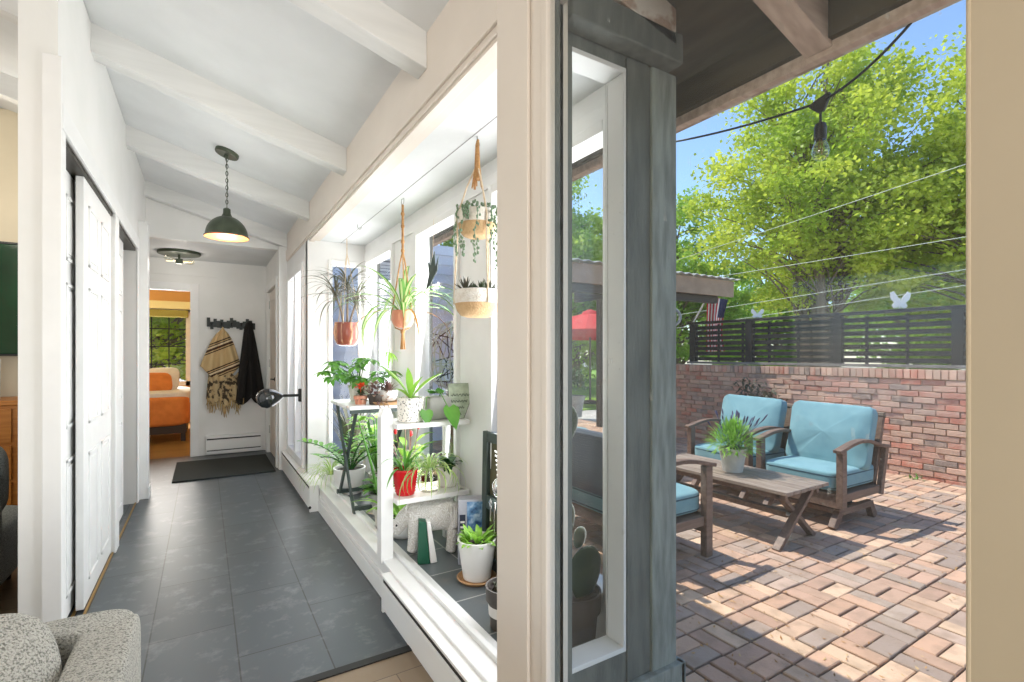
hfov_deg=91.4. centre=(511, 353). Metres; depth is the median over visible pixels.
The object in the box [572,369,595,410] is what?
lawn
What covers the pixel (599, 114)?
trim
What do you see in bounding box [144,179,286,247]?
ceiling beam
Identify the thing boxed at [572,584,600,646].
pot
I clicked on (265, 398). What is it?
wall lamp
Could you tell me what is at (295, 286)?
window
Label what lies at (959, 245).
leafy tree
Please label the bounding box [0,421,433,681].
floor
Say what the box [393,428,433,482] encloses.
plant
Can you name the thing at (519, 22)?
trim
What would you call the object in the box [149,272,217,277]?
trim
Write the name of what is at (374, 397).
plant
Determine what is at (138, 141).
ceiling beam
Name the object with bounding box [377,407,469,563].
plant stand
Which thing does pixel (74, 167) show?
trim
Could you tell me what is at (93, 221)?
door
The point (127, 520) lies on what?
trim
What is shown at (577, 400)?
planter
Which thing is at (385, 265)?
window
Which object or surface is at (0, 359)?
photo frame
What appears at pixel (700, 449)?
seat cushion
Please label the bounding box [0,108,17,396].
wall
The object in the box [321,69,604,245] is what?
ceiling
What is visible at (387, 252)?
window
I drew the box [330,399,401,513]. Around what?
folding table
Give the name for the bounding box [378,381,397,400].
bowl planter
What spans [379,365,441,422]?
planter
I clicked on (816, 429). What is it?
cushion
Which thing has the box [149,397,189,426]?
bedspread
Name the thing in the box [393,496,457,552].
statue
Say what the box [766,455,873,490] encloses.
seat cushion
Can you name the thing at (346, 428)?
palm plant
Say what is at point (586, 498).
seat cushion
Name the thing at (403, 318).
spider plant
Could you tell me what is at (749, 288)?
leafy tree
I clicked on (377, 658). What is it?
trim
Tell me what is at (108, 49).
ceiling beam
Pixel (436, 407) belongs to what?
planter
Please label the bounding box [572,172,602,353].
leafy tree
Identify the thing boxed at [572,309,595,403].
umbrella
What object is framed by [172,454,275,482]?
doormat
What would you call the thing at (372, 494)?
plant
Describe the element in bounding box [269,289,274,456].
door
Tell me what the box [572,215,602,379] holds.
leafy tree
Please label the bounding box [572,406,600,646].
cactus
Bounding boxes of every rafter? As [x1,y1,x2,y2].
[613,0,675,41]
[753,0,831,58]
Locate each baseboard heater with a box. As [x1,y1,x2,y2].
[206,432,260,453]
[281,450,318,511]
[381,572,483,681]
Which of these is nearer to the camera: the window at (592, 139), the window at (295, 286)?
the window at (592, 139)
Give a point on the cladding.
(431, 237)
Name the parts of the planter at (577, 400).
pot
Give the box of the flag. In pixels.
[693,298,727,351]
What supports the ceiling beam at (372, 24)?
attached to the ceiling at (276, 55)
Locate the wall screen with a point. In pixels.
(8, 250)
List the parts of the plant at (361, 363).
stem, pot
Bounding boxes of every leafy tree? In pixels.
[149,317,185,379]
[173,337,185,358]
[440,238,452,246]
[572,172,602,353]
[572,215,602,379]
[591,185,760,363]
[676,34,965,366]
[697,252,858,365]
[825,24,965,349]
[830,244,965,369]
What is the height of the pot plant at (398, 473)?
0.302 m
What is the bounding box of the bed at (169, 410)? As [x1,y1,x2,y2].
[149,386,189,440]
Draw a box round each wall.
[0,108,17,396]
[18,0,145,619]
[146,198,278,250]
[149,245,452,455]
[149,290,189,420]
[266,246,286,469]
[287,0,566,470]
[306,240,364,474]
[365,84,605,637]
[676,364,965,485]
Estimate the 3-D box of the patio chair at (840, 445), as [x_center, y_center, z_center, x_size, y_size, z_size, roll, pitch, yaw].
[2.691,0.908,4.346,0.844,0.957,0.732,0,0,-30]
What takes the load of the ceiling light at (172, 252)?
attached to the ceiling at (209, 253)
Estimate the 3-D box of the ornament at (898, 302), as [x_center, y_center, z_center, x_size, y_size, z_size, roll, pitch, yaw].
[4.462,-0.618,5.751,0.297,0.202,0.025,0,0,-13]
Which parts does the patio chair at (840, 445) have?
post, arm, seat frame, post, arm, frame, post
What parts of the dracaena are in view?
stem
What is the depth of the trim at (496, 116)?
2.72 m
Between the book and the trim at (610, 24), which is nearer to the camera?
the trim at (610, 24)
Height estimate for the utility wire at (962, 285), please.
1.000 m
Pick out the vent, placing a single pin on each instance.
(589, 311)
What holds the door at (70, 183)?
in the wall at (62, 28)
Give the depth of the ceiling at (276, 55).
2.65 m
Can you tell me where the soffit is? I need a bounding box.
[648,0,776,84]
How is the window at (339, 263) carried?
in the wall at (318, 253)
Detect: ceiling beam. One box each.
[0,0,346,175]
[0,71,308,220]
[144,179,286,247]
[288,0,426,78]
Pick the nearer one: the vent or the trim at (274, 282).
the trim at (274, 282)
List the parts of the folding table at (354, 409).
leg, leg, leg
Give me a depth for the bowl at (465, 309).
2.25 m
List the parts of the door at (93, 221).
panel moulding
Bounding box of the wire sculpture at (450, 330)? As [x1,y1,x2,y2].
[433,283,452,454]
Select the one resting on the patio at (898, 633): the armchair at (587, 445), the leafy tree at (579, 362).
the armchair at (587, 445)
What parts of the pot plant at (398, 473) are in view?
pot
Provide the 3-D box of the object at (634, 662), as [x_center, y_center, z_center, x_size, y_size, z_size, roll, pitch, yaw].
[0.265,0.140,1.634,0.405,2.460,0.115,0,0,-32]
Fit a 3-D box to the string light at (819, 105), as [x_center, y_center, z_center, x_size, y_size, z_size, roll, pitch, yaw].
[0.945,-0.796,1.806,0.071,0.304,0.915,0,0,-28]
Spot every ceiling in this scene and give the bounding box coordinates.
[0,0,448,233]
[149,239,276,265]
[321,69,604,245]
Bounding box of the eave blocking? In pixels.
[433,0,911,238]
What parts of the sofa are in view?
backrest, seat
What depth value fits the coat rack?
6.35 m
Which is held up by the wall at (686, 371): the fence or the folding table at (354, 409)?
the fence
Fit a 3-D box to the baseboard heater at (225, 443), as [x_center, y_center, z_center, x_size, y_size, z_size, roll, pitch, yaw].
[-3.556,1.137,6.402,0.620,0.225,0.068,0,0,-32]
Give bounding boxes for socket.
[814,112,826,141]
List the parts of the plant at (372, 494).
pot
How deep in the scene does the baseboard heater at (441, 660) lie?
2.01 m
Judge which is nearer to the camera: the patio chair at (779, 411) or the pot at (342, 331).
the pot at (342, 331)
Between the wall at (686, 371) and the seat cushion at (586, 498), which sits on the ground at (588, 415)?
the wall at (686, 371)
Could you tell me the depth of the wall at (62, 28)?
1.94 m
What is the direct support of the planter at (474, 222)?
hanging from the ceiling at (476, 111)
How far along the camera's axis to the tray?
3.42 m
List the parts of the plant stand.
post, post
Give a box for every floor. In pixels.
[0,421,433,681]
[348,471,496,641]
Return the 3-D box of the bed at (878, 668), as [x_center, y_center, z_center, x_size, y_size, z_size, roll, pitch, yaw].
[1.468,1.406,5.367,5.370,0.048,11.600,0,0,-32]
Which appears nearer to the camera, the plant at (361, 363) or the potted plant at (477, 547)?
the potted plant at (477, 547)
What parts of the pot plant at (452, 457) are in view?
pot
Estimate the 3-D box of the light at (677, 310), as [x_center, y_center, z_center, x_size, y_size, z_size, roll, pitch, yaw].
[3.251,0.251,10.166,0.371,2.399,0.194,0,0,23]
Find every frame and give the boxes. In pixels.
[0,359,0,390]
[482,431,496,572]
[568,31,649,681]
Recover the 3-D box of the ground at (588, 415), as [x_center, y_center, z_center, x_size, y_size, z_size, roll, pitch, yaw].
[-2.963,1.600,33.410,90.000,0.340,100.000,0,0,-32]
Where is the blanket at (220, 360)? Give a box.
[200,327,243,417]
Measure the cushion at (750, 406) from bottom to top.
0.550 m
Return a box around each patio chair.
[684,394,792,498]
[753,400,890,529]
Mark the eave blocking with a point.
(772, 50)
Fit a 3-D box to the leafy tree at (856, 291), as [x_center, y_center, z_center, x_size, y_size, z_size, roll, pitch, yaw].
[16.128,-2.228,19.054,8.338,7.886,8.554,0,0,-41]
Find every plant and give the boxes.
[298,430,376,494]
[299,452,367,490]
[313,357,401,400]
[321,398,372,463]
[331,198,452,368]
[354,422,399,527]
[356,380,396,455]
[359,476,393,510]
[365,441,448,495]
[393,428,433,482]
[397,449,467,503]
[428,454,462,487]
[703,409,767,472]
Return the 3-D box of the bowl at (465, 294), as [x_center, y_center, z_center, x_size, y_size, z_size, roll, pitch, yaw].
[-0.161,-0.264,2.320,0.214,0.062,0.214,0,0,-32]
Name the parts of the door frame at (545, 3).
frame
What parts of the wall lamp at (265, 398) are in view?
lamp shade, arm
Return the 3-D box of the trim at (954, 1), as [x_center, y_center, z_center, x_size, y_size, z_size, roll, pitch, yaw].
[0.794,-1.018,1.928,0.025,0.175,7.450,0,0,-32]
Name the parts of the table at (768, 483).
leg, leg, leg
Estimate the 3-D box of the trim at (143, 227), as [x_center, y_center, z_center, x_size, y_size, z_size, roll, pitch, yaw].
[-3.264,0.055,4.431,0.070,2.430,0.150,0,0,-32]
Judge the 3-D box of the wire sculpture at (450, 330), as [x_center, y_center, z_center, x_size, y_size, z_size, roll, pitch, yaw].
[-0.539,0.348,4.601,0.579,2.044,0.564,0,0,-32]
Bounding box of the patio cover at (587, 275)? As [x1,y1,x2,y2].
[572,258,740,426]
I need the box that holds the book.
[457,495,481,564]
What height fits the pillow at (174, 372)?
0.376 m
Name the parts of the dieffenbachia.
stem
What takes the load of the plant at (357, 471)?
on the floor at (444, 572)
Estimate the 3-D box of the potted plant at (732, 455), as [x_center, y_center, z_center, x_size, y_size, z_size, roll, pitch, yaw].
[1.800,0.703,4.061,0.506,0.494,0.520,0,0,33]
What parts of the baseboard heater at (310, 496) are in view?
panel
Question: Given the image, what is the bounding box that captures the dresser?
[0,396,17,504]
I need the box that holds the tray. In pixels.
[373,400,396,404]
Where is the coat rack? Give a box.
[207,317,254,329]
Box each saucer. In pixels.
[366,509,374,515]
[457,570,496,586]
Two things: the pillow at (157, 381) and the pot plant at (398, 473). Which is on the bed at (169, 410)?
the pillow at (157, 381)
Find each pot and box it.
[333,322,359,345]
[353,395,367,404]
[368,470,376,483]
[393,503,407,538]
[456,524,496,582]
[485,577,496,631]
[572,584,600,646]
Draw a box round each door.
[66,170,75,617]
[76,176,110,610]
[119,238,122,520]
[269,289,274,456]
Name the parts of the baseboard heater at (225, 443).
panel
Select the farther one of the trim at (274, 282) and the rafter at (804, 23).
the trim at (274, 282)
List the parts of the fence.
post, post, cap rail, post, post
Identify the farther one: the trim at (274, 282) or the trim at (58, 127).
the trim at (274, 282)
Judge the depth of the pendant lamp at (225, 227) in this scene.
3.68 m
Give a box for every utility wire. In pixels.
[572,237,963,298]
[573,164,965,293]
[679,285,965,327]
[681,269,965,314]
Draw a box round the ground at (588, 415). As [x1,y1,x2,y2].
[179,363,964,421]
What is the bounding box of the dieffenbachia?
[343,413,377,483]
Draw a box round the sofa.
[0,447,17,585]
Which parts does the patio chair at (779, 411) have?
post, arm, post, arm, frame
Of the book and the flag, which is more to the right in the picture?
the flag
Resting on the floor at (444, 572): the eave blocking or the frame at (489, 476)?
the frame at (489, 476)
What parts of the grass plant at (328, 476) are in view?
pot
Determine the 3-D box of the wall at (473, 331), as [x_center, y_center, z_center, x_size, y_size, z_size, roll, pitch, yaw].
[-0.445,0.095,3.220,0.060,2.310,3.430,0,0,-32]
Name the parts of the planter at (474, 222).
cord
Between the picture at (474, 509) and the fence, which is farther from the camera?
the fence
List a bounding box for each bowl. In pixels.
[378,389,397,400]
[454,287,496,302]
[455,302,496,317]
[457,206,496,222]
[458,220,495,239]
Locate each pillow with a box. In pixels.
[0,613,61,681]
[149,367,179,388]
[149,373,172,390]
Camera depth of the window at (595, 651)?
1.66 m
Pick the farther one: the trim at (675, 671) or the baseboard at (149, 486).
the baseboard at (149, 486)
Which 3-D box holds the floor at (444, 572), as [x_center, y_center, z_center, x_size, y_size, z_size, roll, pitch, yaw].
[-0.680,1.170,3.105,0.459,0.160,3.370,0,0,-32]
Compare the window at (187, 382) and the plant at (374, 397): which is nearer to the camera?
the plant at (374, 397)
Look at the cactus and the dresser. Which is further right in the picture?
the cactus
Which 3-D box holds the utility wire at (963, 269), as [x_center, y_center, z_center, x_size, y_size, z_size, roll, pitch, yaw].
[5.630,-1.180,9.928,0.011,0.930,15.001,0,0,-32]
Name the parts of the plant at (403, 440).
stem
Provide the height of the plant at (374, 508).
0.740 m
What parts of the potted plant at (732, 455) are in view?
pot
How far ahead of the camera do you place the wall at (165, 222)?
5.09 m
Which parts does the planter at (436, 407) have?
pot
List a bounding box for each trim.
[42,52,139,621]
[66,142,135,250]
[71,502,135,616]
[138,221,148,499]
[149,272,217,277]
[149,281,198,456]
[266,275,277,467]
[286,0,496,260]
[294,645,411,681]
[312,473,496,681]
[318,490,388,596]
[341,116,496,242]
[364,104,605,260]
[433,0,960,246]
[497,0,567,681]
[568,0,682,72]
[628,656,685,681]
[650,67,675,671]
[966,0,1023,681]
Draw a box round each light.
[157,248,200,264]
[676,23,911,161]
[676,308,681,325]
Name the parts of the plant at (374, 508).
pot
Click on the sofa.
(8, 513)
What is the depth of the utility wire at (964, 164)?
9.37 m
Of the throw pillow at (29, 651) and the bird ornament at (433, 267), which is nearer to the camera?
the throw pillow at (29, 651)
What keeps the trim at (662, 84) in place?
attached to the wall at (473, 331)
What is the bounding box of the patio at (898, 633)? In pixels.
[333,419,965,681]
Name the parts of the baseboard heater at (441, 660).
panel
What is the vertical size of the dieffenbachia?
0.610 m
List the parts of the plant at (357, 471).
stem, pot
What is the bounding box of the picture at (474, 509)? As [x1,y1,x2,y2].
[467,501,481,530]
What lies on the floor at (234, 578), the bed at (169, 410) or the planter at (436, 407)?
the bed at (169, 410)
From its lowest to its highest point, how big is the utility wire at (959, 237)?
0.137 m
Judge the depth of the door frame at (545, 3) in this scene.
1.34 m
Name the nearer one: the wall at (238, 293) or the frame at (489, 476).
the frame at (489, 476)
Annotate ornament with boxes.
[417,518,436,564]
[426,222,438,288]
[751,309,763,317]
[890,291,910,308]
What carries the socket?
attached to the string light at (819, 105)
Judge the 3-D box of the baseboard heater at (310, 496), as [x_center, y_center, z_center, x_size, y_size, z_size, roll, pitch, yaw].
[-2.049,1.163,4.755,0.082,0.215,1.758,0,0,-32]
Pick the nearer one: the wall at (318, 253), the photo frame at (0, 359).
the photo frame at (0, 359)
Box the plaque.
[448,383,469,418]
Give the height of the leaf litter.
0.009 m
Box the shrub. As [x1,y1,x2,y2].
[731,377,787,400]
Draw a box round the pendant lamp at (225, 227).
[203,145,249,241]
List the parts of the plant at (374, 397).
pot, trailing stem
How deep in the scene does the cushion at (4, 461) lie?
2.51 m
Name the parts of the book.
panel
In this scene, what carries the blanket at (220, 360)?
hanging from the coat rack
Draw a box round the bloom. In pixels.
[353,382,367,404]
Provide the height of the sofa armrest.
0.625 m
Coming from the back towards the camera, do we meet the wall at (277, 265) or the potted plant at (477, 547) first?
the wall at (277, 265)
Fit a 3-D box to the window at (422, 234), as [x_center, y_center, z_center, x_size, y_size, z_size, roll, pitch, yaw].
[-0.465,0.030,3.248,0.105,1.800,0.700,0,0,-32]
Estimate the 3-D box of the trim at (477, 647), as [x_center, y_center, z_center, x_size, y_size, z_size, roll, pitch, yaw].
[-0.849,1.077,3.022,0.145,0.045,3.363,0,0,-32]
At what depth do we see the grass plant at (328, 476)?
4.09 m
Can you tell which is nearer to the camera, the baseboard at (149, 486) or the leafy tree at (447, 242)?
the baseboard at (149, 486)
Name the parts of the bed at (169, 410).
frame, leg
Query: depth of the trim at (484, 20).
2.12 m
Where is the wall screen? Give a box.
[0,241,17,355]
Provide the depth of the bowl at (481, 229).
2.26 m
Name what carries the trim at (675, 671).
attached to the wall at (473, 331)
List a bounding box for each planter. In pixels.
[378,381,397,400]
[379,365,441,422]
[420,388,459,429]
[452,136,496,317]
[572,366,590,416]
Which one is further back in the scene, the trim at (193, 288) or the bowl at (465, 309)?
the trim at (193, 288)
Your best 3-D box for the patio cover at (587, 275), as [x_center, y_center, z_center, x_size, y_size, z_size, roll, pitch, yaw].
[1.399,-0.037,8.015,3.850,2.834,2.380,0,0,-32]
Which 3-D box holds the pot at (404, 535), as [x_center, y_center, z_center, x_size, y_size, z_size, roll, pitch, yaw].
[-0.630,0.971,3.011,0.356,0.237,0.391,0,0,-32]
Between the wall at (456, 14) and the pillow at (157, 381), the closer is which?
the wall at (456, 14)
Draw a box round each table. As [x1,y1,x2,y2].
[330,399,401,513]
[676,453,828,551]
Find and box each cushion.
[0,447,8,509]
[572,483,698,515]
[695,441,784,465]
[716,394,786,452]
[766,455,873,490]
[786,400,877,469]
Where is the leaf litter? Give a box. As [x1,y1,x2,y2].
[585,480,965,681]
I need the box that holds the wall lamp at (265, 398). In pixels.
[256,388,301,407]
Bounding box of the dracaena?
[297,239,388,345]
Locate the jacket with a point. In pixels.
(250, 381)
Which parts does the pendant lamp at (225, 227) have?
lamp shade, chain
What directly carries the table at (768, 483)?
on the patio at (898, 633)
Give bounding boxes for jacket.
[236,321,263,404]
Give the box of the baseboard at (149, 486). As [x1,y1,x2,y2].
[148,483,150,498]
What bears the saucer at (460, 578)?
on the floor at (444, 572)
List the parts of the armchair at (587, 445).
frame, seat frame, arm, post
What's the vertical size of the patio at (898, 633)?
0.034 m
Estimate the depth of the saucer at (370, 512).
3.40 m
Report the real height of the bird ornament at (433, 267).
0.445 m
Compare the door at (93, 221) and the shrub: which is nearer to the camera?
the door at (93, 221)
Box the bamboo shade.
[149,300,189,317]
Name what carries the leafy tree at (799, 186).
on the ground at (588, 415)
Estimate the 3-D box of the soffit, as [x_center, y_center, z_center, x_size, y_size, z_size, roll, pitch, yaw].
[0.456,-1.193,1.720,0.780,0.266,7.450,0,0,-32]
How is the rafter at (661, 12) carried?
attached to the soffit
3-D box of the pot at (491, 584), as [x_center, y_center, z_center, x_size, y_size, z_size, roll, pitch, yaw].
[-0.025,1.001,2.005,0.164,0.179,0.164,0,0,-32]
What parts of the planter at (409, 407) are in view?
pot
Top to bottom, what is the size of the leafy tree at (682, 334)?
8.068 m
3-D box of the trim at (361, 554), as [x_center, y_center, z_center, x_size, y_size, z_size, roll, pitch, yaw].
[-0.892,1.175,3.007,0.065,0.190,3.383,0,0,-32]
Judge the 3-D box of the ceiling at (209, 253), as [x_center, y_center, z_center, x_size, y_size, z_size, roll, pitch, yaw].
[-3.897,-1.195,5.563,2.400,0.070,1.160,0,0,-32]
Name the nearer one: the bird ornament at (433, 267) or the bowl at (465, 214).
the bowl at (465, 214)
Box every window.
[149,308,189,385]
[287,262,303,467]
[328,259,363,461]
[365,243,394,467]
[380,258,389,354]
[414,206,459,501]
[488,118,605,606]
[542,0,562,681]
[572,47,625,673]
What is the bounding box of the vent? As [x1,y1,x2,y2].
[582,309,595,313]
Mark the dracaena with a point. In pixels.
(342, 331)
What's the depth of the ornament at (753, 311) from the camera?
7.23 m
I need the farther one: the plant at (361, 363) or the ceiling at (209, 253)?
the ceiling at (209, 253)
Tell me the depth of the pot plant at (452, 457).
2.83 m
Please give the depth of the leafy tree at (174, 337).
14.85 m
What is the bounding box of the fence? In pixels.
[687,304,965,368]
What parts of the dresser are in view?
drawer, drawer, drawer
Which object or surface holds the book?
on the floor at (444, 572)
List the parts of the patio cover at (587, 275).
post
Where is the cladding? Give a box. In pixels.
[377,236,432,473]
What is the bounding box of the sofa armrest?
[44,609,140,681]
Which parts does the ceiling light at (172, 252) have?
plate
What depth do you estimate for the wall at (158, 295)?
9.25 m
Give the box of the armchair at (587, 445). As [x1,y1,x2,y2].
[572,427,716,557]
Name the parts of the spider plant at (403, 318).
pot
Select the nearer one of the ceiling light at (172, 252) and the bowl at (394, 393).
the bowl at (394, 393)
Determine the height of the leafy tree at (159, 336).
5.648 m
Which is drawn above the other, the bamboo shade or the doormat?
the bamboo shade

